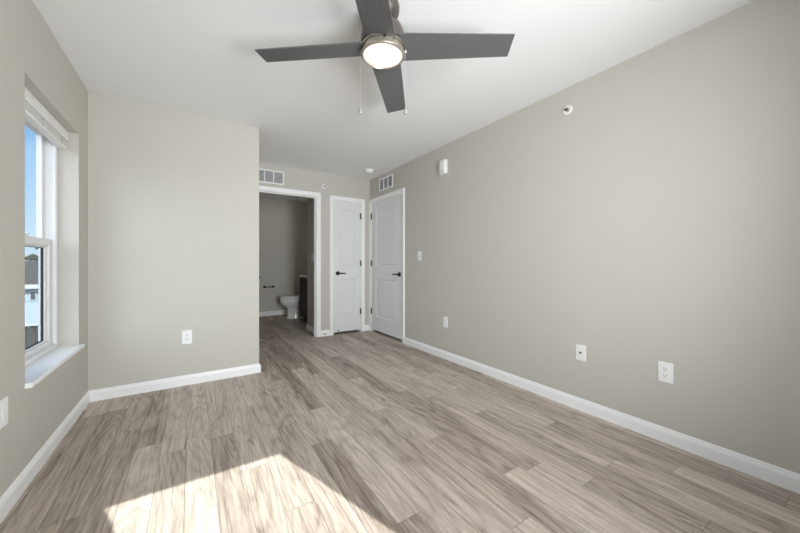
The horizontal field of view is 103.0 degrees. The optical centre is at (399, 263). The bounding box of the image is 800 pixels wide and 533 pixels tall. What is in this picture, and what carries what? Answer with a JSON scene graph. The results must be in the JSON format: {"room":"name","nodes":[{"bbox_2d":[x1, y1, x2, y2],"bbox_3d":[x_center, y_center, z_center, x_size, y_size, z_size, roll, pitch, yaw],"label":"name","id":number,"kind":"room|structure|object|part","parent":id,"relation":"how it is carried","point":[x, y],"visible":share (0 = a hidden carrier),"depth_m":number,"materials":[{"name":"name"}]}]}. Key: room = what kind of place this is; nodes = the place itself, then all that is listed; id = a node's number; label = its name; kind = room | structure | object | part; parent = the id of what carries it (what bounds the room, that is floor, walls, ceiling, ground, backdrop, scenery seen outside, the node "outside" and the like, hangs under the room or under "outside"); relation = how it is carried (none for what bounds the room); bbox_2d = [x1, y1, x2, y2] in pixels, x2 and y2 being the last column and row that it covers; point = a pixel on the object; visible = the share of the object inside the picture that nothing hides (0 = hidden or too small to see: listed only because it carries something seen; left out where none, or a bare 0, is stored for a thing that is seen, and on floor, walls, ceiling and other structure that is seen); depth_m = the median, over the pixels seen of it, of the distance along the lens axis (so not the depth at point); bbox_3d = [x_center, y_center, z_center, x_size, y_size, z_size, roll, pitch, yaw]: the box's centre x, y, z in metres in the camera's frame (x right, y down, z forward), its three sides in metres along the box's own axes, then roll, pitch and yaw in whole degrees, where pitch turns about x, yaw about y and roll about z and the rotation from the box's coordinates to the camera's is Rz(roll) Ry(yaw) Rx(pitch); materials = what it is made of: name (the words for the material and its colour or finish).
{"room":"empty bedroom","nodes":[
{"label":"empty bedroom","id":0,"kind":"room"},
{"bbox_2d":[0,0,87,496],"bbox_3d":[-1.741,-0.129,1.232,0.195,2.440,5.476,0,0,-33],"label":"wall","id":1,"kind":"structure","parent":0,"point":[32,58],"depth_m":1.64,"materials":[{"name":"beige paint"}]},
{"bbox_2d":[0,396,7,429],"bbox_3d":[-1.715,0.647,1.377,0.007,0.122,0.076,0,0,-33],"label":"wall plate","id":2,"kind":"object","parent":1,"relation":"attached to","point":[4,402],"visible":1,"depth_m":1.37,"materials":[{"name":"white plastic"}]},
{"bbox_2d":[25,120,84,388],"bbox_3d":[-2.154,-0.158,1.893,0.220,1.549,0.913,0,0,-33],"label":"window","id":3,"kind":"structure","parent":1,"relation":"in","point":[44,356],"depth_m":2.15,"materials":[{"name":"white plastic"}]},
{"bbox_3d":[-2.227,-0.510,1.833,0.028,0.784,0.819,0,0,-33],"label":"sash","id":4,"kind":"part","parent":3,"relation":"part of","materials":[{"name":"clear glass"}]},
{"bbox_3d":[-2.198,0.199,1.851,0.032,0.724,0.819,0,0,-33],"label":"sash","id":5,"kind":"part","parent":3,"relation":"part of","materials":[{"name":"white plastic"}]},
{"bbox_3d":[-2.204,-0.171,1.848,0.087,1.523,0.881,0,0,-33],"label":"frame","id":6,"kind":"part","parent":3,"relation":"part of","materials":[{"name":"white plastic"}]},
{"bbox_2d":[25,87,68,148],"bbox_3d":[-2.142,-0.869,1.888,0.054,0.126,0.873,0,0,-33],"label":"window blind","id":7,"kind":"object","parent":3,"relation":"attached to","point":[37,115],"visible":0.56,"depth_m":1.92,"materials":[{"name":"white plastic"}]},
{"bbox_3d":[-2.145,-0.813,1.886,0.046,0.016,0.865,0,0,-33],"label":"rail","id":8,"kind":"part","parent":7,"relation":"part of","materials":[{"name":"white plastic"}]},
{"bbox_3d":[-2.118,0.604,1.916,0.135,0.026,0.913,0,0,-33],"label":"sill","id":9,"kind":"part","parent":3,"relation":"part of","materials":[{"name":"white paint"}]},
{"bbox_2d":[0,363,260,523],"bbox_3d":[-0.882,1.047,1.248,1.260,0.089,4.174,0,0,-33],"label":"baseboard","id":10,"kind":"structure","parent":1,"relation":"attached to","point":[16,489],"depth_m":2.50,"materials":[{"name":"white paint"}]},
{"bbox_2d":[88,92,258,390],"bbox_3d":[-1.964,-0.129,2.891,1.246,2.440,0.120,0,0,-33],"label":"wall","id":11,"kind":"structure","parent":0,"point":[173,195],"depth_m":2.78,"materials":[{"name":"beige paint"}]},
{"bbox_2d":[182,330,191,343],"bbox_3d":[-1.909,0.663,2.851,0.076,0.122,0.008,0,0,-33],"label":"wall outlet","id":12,"kind":"object","parent":11,"relation":"attached to","point":[187,334],"visible":1,"depth_m":2.85,"materials":[{"name":"white plastic"}]},
{"bbox_2d":[259,197,306,311],"bbox_3d":[-2.780,-0.129,6.652,2.216,2.440,0.120,0,0,-33],"label":"wall","id":13,"kind":"structure","parent":0,"point":[282,223],"depth_m":6.73,"materials":[{"name":"beige paint"}]},
{"bbox_2d":[259,310,287,316],"bbox_3d":[-2.160,1.047,5.606,1.870,0.089,2.309,0,0,-33],"label":"baseboard","id":14,"kind":"structure","parent":13,"relation":"attached to","point":[280,312],"depth_m":6.65,"materials":[{"name":"white paint"}]},
{"bbox_2d":[307,198,313,326],"bbox_3d":[-1.338,-0.129,5.050,0.120,2.440,0.479,0,0,-33],"label":"wall partition","id":15,"kind":"structure","parent":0,"point":[310,201],"depth_m":5.08,"materials":[{"name":"beige paint"}]},
{"bbox_2d":[306,324,313,333],"bbox_3d":[-1.347,1.047,5.052,0.134,0.089,0.493,0,0,-33],"label":"baseboard","id":16,"kind":"structure","parent":15,"relation":"attached to","point":[309,328],"depth_m":5.05,"materials":[{"name":"white paint"}]},
{"bbox_2d":[259,162,369,330],"bbox_3d":[-1.823,-0.129,4.375,3.103,2.440,0.120,0,0,-33],"label":"wall","id":17,"kind":"structure","parent":0,"point":[294,178],"depth_m":4.77,"materials":[{"name":"beige paint"}]},
{"bbox_2d":[259,168,283,184],"bbox_3d":[-1.780,-1.177,4.327,0.393,0.187,0.009,0,0,-33],"label":"air vent","id":18,"kind":"object","parent":17,"relation":"in","point":[265,175],"visible":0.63,"depth_m":4.34,"materials":[{"name":"white plastic"}]},
{"bbox_2d":[259,185,320,336],"bbox_3d":[-1.613,0.025,4.512,0.958,2.132,0.154,0,0,-33],"label":"trim","id":19,"kind":"structure","parent":17,"relation":"attached to","point":[263,189],"depth_m":4.69,"materials":[{"name":"white paint"}]},
{"bbox_2d":[321,330,329,336],"bbox_3d":[-1.115,1.047,4.757,0.144,0.089,0.014,0,0,-33],"label":"baseboard","id":20,"kind":"structure","parent":17,"relation":"attached to","point":[327,332],"depth_m":4.75,"materials":[{"name":"white paint"}]},
{"bbox_2d":[334,200,360,332],"bbox_3d":[-0.802,0.051,4.956,0.470,2.014,0.096,0,0,-33],"label":"door","id":21,"kind":"structure","parent":17,"relation":"in","point":[347,215],"depth_m":4.96,"materials":[{"name":"white paint"}]},
{"bbox_2d":[330,195,364,335],"bbox_3d":[-0.844,0.034,5.004,0.586,2.115,0.137,0,0,-33],"label":"trim","id":22,"kind":"structure","parent":17,"relation":"attached to","point":[332,198],"depth_m":4.92,"materials":[{"name":"white paint"}]},
{"bbox_2d":[33,0,753,201],"bbox_3d":[-0.735,-1.409,3.338,4.182,0.120,7.905,0,0,-33],"label":"ceiling","id":23,"kind":"structure","parent":0,"point":[197,57],"depth_m":2.12,"materials":[{"name":"paint"}]},
{"bbox_2d":[364,169,373,173],"bbox_3d":[-0.447,-1.327,4.610,0.140,0.043,0.140,0,0,-33],"label":"smoke detector","id":24,"kind":"object","parent":23,"relation":"attached to","point":[369,171],"visible":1,"depth_m":4.57,"materials":[{"name":"white plastic"}]},
{"bbox_2d":[255,0,514,114],"bbox_3d":[-0.090,-1.063,1.667,1.039,0.570,1.010,0,0,-40],"label":"ceiling fan","id":25,"kind":"object","parent":23,"relation":"hanging from","point":[384,45],"visible":1,"depth_m":1.64,"materials":[{"name":"brushed nickel"},{"name":"dark grey wood"},{"name":"frosted glass"}]},
{"bbox_3d":[-0.462,-1.119,1.690,0.570,0.043,0.160,-1,0,4],"label":"blade","id":26,"kind":"part","parent":25,"relation":"part of","materials":[{"name":"grey wood"}]},
{"bbox_3d":[-0.126,-1.119,1.296,0.160,0.043,0.570,0,1,6],"label":"blade","id":27,"kind":"part","parent":25,"relation":"part of","materials":[{"name":"grey wood"}]},
{"bbox_2d":[363,43,401,67],"bbox_3d":[-0.090,-1.083,1.667,0.203,0.015,0.203,0,0,-33],"label":"diffuser","id":28,"kind":"object","parent":25,"relation":"attached to","point":[376,55],"depth_m":1.65,"materials":[{"name":"white glass"}]},
{"bbox_3d":[-0.053,-1.119,2.038,0.160,0.043,0.570,0,-1,6],"label":"blade","id":29,"kind":"part","parent":25,"relation":"part of","materials":[{"name":"grey wood"}]},
{"bbox_3d":[0.029,-0.963,1.667,0.012,0.303,0.012,0,0,-33],"label":"pull chain","id":30,"kind":"part","parent":25,"relation":"part of","materials":[{"name":"white metal"}]},
{"bbox_3d":[0.282,-1.119,1.644,0.570,0.043,0.160,1,0,4],"label":"blade","id":31,"kind":"part","parent":25,"relation":"part of","materials":[{"name":"grey wood"}]},
{"bbox_2d":[0,314,799,532],"bbox_3d":[-0.735,1.151,3.338,4.182,0.120,7.905,0,0,-33],"label":"floor","id":32,"kind":"structure","parent":0,"point":[353,431],"depth_m":1.73,"materials":[{"name":"grey laminate"}]},
{"bbox_2d":[280,295,302,318],"bbox_3d":[-2.019,0.708,6.396,0.758,0.768,0.446,0,0,-33],"label":"toilet","id":33,"kind":"object","parent":32,"relation":"on","point":[291,302],"visible":0.45,"depth_m":6.22,"materials":[{"name":"white ceramic"}]},
{"bbox_3d":[-2.112,0.658,6.335,0.529,0.026,0.356,0,0,-33],"label":"lid","id":34,"kind":"part","parent":33,"relation":"part of","materials":[{"name":"white ceramic"}]},
{"bbox_2d":[300,277,306,321],"bbox_3d":[-1.466,0.675,5.772,0.522,0.833,0.830,0,0,-33],"label":"vanity cabinet","id":35,"kind":"object","parent":32,"relation":"on","point":[303,281],"visible":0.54,"depth_m":5.80,"materials":[{"name":"brown wood"}]},
{"bbox_3d":[-1.769,0.354,5.821,0.019,0.170,0.405,0,0,-33],"label":"drawer","id":36,"kind":"part","parent":35,"relation":"part of","materials":[{"name":"brown wood"}]},
{"bbox_3d":[-1.769,0.719,5.821,0.019,0.535,0.405,0,0,-33],"label":"door","id":37,"kind":"part","parent":35,"relation":"part of","materials":[{"name":"brown wood"}]},
{"bbox_3d":[-1.543,0.719,5.475,0.019,0.535,0.405,0,0,-33],"label":"door","id":38,"kind":"part","parent":35,"relation":"part of","materials":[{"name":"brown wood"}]},
{"bbox_2d":[370,0,799,473],"bbox_3d":[0.326,-0.129,4.031,0.120,2.440,7.905,0,0,-33],"label":"wall","id":39,"kind":"structure","parent":0,"point":[646,223],"depth_m":2.02,"materials":[{"name":"beige paint"}]},
{"bbox_2d":[379,174,392,191],"bbox_3d":[-0.212,-1.192,4.737,0.009,0.187,0.393,0,0,-33],"label":"air vent","id":40,"kind":"object","parent":39,"relation":"in","point":[386,182],"visible":1,"depth_m":4.73,"materials":[{"name":"white plastic"}]},
{"bbox_2d":[371,194,401,339],"bbox_3d":[-0.230,0.051,4.751,0.096,2.014,0.908,0,0,-33],"label":"door","id":41,"kind":"structure","parent":39,"relation":"in","point":[386,216],"depth_m":4.71,"materials":[{"name":"white paint"}]},
{"bbox_2d":[369,188,404,343],"bbox_3d":[-0.172,0.034,4.779,0.137,2.115,1.024,0,0,-33],"label":"trim","id":42,"kind":"structure","parent":39,"relation":"attached to","point":[400,191],"depth_m":4.49,"materials":[{"name":"white paint"}]},
{"bbox_2d":[418,251,420,260],"bbox_3d":[0.241,-0.090,4.032,0.020,0.118,0.074,0,0,-33],"label":"light switch","id":43,"kind":"object","parent":39,"relation":"attached to","point":[419,252],"visible":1,"depth_m":4.03,"materials":[{"name":"white plastic"}]},
{"bbox_2d":[438,159,446,175],"bbox_3d":[0.484,-1.093,3.635,0.048,0.166,0.124,0,0,-33],"label":"fire alarm strobe","id":44,"kind":"object","parent":39,"relation":"attached to","point":[442,167],"visible":1,"depth_m":3.60,"materials":[{"name":"white plastic"}]},
{"bbox_2d":[443,316,447,327],"bbox_3d":[0.517,0.670,3.621,0.008,0.122,0.076,0,0,-33],"label":"wall outlet","id":45,"kind":"object","parent":39,"relation":"attached to","point":[445,319],"visible":1,"depth_m":3.62,"materials":[{"name":"white plastic"}]},
{"bbox_2d":[563,105,571,114],"bbox_3d":[1.278,-1.175,2.438,0.026,0.070,0.070,0,0,-33],"label":"sprinkler","id":46,"kind":"object","parent":39,"relation":"attached to","point":[567,110],"visible":1,"depth_m":2.44,"materials":[{"name":"white plastic"}]},
{"bbox_2d":[576,344,585,361],"bbox_3d":[1.337,0.664,2.358,0.014,0.118,0.074,0,0,-33],"label":"plate","id":47,"kind":"object","parent":39,"relation":"attached to","point":[580,349],"visible":1,"depth_m":2.35,"materials":[{"name":"white plastic"}]},
{"bbox_2d":[404,337,799,493],"bbox_3d":[1.190,1.047,2.584,0.014,0.089,4.147,0,0,-33],"label":"baseboard","id":48,"kind":"structure","parent":39,"relation":"attached to","point":[789,480],"depth_m":2.01,"materials":[{"name":"white paint"}]},
{"bbox_2d":[658,361,673,383],"bbox_3d":[1.616,0.664,1.937,0.008,0.122,0.076,0,0,-33],"label":"wall outlet","id":49,"kind":"object","parent":39,"relation":"attached to","point":[665,370],"visible":1,"depth_m":1.93,"materials":[{"name":"white plastic"}]},
{"label":"outside","id":50,"kind":"structure","parent":0,"visible":0},
{"bbox_3d":[-10.931,6.291,16.749,240.000,0.400,280.000,0,0,-33],"label":"ground","id":51,"kind":"structure","parent":50,"visible":0},
{"bbox_2d":[25,261,37,346],"bbox_3d":[-21.983,2.982,19.047,12.600,6.220,8.770,0,0,-33],"label":"house","id":52,"kind":"structure","parent":51,"relation":"on","point":[31,267],"depth_m":16.41,"materials":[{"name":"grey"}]},
{"bbox_3d":[-18.837,1.681,16.339,0.170,0.380,0.016,0,0,-33],"label":"pane","id":53,"kind":"part","parent":52,"relation":"part of","materials":[{"name":"grey glass"}]},
{"bbox_2d":[25,302,37,347],"bbox_3d":[-18.559,4.042,13.800,9.000,4.100,3.600,0,0,-33],"label":"carport","id":54,"kind":"object","parent":51,"relation":"on","point":[31,309],"visible":0.12,"depth_m":13.94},
{"bbox_3d":[-16.087,4.362,13.634,0.120,3.460,0.120,0,0,-33],"label":"post","id":55,"kind":"part","parent":54,"relation":"part of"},
{"bbox_3d":[-15.869,4.362,13.777,0.120,3.460,0.120,0,0,-33],"label":"post","id":56,"kind":"part","parent":54,"relation":"part of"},
{"bbox_2d":[25,248,37,260],"bbox_3d":[-32.773,2.328,28.823,4.356,7.536,4.694,0,0,-33],"label":"tree","id":57,"kind":"object","parent":51,"relation":"on","point":[31,257],"visible":0.02,"depth_m":27.82,"materials":[{"name":"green plant"}]}
]}

